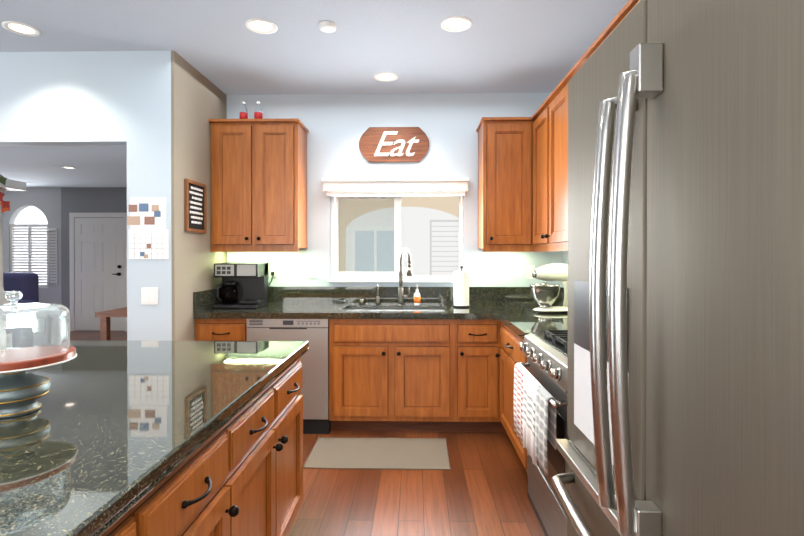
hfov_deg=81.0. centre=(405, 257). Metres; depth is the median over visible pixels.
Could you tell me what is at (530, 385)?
towel
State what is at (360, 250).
window
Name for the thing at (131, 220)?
photo
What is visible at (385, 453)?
rug
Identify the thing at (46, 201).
wall
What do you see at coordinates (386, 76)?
recessed light
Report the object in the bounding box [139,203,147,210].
photo
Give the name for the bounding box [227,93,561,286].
wall
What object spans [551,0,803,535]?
fridge
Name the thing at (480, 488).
floor
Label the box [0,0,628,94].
ceiling
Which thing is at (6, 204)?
decorative piece
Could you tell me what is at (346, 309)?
sink
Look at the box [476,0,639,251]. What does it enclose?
upper cabinet
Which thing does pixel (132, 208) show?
photo
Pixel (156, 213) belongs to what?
photo
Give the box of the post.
[0,179,26,304]
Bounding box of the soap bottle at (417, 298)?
[414,285,420,304]
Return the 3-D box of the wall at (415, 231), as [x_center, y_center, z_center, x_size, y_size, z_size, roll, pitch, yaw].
[0.742,-1.454,8.098,4.700,6.500,0.050,0,0,1]
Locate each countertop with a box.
[0,340,307,535]
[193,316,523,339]
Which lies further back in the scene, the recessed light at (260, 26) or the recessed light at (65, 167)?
the recessed light at (65, 167)
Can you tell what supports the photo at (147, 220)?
attached to the calendar
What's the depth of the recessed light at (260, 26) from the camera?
2.87 m
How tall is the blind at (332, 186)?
0.145 m
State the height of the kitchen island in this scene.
0.826 m
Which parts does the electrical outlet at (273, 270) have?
plate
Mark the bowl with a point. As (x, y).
(544, 295)
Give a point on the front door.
(97, 251)
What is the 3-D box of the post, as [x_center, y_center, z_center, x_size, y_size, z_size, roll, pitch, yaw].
[-4.454,0.254,4.935,0.720,2.120,0.320,0,0,1]
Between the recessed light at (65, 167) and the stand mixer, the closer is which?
the stand mixer
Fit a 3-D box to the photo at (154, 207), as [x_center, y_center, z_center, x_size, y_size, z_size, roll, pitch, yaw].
[-1.715,-0.336,3.227,0.050,0.045,0.001,0,0,1]
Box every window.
[15,206,47,284]
[322,178,468,282]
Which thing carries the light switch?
attached to the wall at (94, 98)
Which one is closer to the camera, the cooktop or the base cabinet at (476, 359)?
the cooktop
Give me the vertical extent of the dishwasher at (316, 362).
0.868 m
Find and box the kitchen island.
[108,356,302,535]
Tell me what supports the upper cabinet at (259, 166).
attached to the wall at (337, 126)
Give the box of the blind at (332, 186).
[322,178,468,195]
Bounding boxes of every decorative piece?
[0,175,6,184]
[0,192,9,208]
[0,202,9,212]
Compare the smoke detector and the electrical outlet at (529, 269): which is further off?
the electrical outlet at (529, 269)
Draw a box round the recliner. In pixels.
[3,272,38,303]
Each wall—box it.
[0,50,171,340]
[2,187,126,330]
[171,51,226,340]
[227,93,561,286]
[346,207,458,274]
[562,251,567,286]
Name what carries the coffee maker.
on the base cabinet at (203, 301)
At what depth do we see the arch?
5.70 m
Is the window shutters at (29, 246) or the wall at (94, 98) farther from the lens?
the window shutters at (29, 246)
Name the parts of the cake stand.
knob, plate, under plate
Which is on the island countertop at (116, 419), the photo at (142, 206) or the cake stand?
the cake stand
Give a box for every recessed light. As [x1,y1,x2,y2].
[2,21,40,36]
[61,166,75,168]
[245,18,277,33]
[374,72,397,81]
[441,16,471,31]
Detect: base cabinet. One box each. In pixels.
[193,288,244,340]
[333,284,456,431]
[449,287,500,431]
[497,292,567,471]
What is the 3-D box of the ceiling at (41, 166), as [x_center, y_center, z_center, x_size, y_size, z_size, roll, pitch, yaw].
[-4.759,-1.320,5.828,5.800,0.218,4.810,0,0,1]
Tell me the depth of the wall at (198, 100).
3.45 m
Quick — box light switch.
[141,288,157,304]
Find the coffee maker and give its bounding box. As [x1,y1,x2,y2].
[213,262,268,308]
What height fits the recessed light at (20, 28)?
0.008 m
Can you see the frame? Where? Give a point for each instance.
(195, 206)
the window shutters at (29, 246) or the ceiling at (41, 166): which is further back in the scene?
the window shutters at (29, 246)
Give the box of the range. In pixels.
[513,330,569,535]
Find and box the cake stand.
[0,291,76,418]
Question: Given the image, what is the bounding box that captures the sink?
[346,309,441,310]
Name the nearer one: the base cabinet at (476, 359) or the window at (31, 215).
the base cabinet at (476, 359)
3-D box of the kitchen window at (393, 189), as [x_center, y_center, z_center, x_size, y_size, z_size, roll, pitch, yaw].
[-0.083,-0.229,4.103,1.257,0.895,0.182,0,0,1]
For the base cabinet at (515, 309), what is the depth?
3.23 m
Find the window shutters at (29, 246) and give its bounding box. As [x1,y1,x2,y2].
[10,224,47,287]
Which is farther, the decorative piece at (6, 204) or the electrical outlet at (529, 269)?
the decorative piece at (6, 204)
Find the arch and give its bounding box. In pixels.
[339,196,458,271]
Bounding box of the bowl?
[530,284,560,307]
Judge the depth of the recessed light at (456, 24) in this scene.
2.84 m
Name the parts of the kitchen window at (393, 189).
sill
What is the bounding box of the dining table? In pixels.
[95,307,126,339]
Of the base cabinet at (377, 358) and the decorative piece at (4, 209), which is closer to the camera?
the base cabinet at (377, 358)
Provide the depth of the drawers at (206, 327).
3.49 m
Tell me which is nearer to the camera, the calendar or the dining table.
the calendar
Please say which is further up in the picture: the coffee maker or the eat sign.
the eat sign
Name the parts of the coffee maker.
lid, panel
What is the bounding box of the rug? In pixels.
[303,437,450,469]
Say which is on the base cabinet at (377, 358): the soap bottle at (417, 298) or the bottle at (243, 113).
the soap bottle at (417, 298)
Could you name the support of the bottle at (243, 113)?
on the upper cabinet at (259, 166)
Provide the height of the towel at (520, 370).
0.374 m
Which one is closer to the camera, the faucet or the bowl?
the bowl
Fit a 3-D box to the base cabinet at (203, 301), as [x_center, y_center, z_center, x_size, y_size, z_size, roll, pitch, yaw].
[-1.364,0.789,3.818,0.365,1.062,0.620,0,0,1]
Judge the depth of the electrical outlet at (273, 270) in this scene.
4.12 m
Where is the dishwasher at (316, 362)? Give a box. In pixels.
[247,319,330,433]
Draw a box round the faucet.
[359,248,411,305]
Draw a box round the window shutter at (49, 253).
[48,228,57,284]
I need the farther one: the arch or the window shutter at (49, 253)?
the window shutter at (49, 253)
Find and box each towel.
[452,266,470,307]
[513,363,529,442]
[522,372,542,465]
[535,386,555,475]
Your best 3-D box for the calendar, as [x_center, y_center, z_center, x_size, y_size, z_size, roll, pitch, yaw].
[-1.768,-0.199,3.231,0.285,0.425,0.004,0,0,1]
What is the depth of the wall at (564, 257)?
3.99 m
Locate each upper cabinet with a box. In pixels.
[209,118,308,251]
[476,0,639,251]
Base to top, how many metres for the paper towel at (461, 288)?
0.338 m
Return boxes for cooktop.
[531,332,567,357]
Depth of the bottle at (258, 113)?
3.91 m
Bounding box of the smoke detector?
[318,21,336,32]
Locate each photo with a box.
[127,216,139,224]
[129,205,136,211]
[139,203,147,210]
[144,217,154,224]
[152,205,158,210]
[154,211,160,216]
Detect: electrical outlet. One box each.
[269,264,277,284]
[526,265,533,278]
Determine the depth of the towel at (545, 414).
1.98 m
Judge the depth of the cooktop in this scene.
2.26 m
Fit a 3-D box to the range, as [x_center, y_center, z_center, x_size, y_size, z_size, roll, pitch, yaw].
[0.942,0.857,2.210,0.734,0.945,0.760,0,0,1]
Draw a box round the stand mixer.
[530,264,567,311]
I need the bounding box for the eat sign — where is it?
[359,127,428,161]
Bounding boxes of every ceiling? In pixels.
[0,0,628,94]
[0,146,126,187]
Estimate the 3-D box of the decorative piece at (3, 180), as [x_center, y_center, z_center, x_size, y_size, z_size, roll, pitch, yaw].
[-4.255,-0.675,4.738,0.522,0.481,0.033,0,0,1]
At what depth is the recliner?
7.24 m
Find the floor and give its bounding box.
[70,331,544,535]
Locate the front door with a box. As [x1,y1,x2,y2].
[69,213,126,330]
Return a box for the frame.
[184,179,206,232]
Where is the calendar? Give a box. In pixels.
[127,197,168,258]

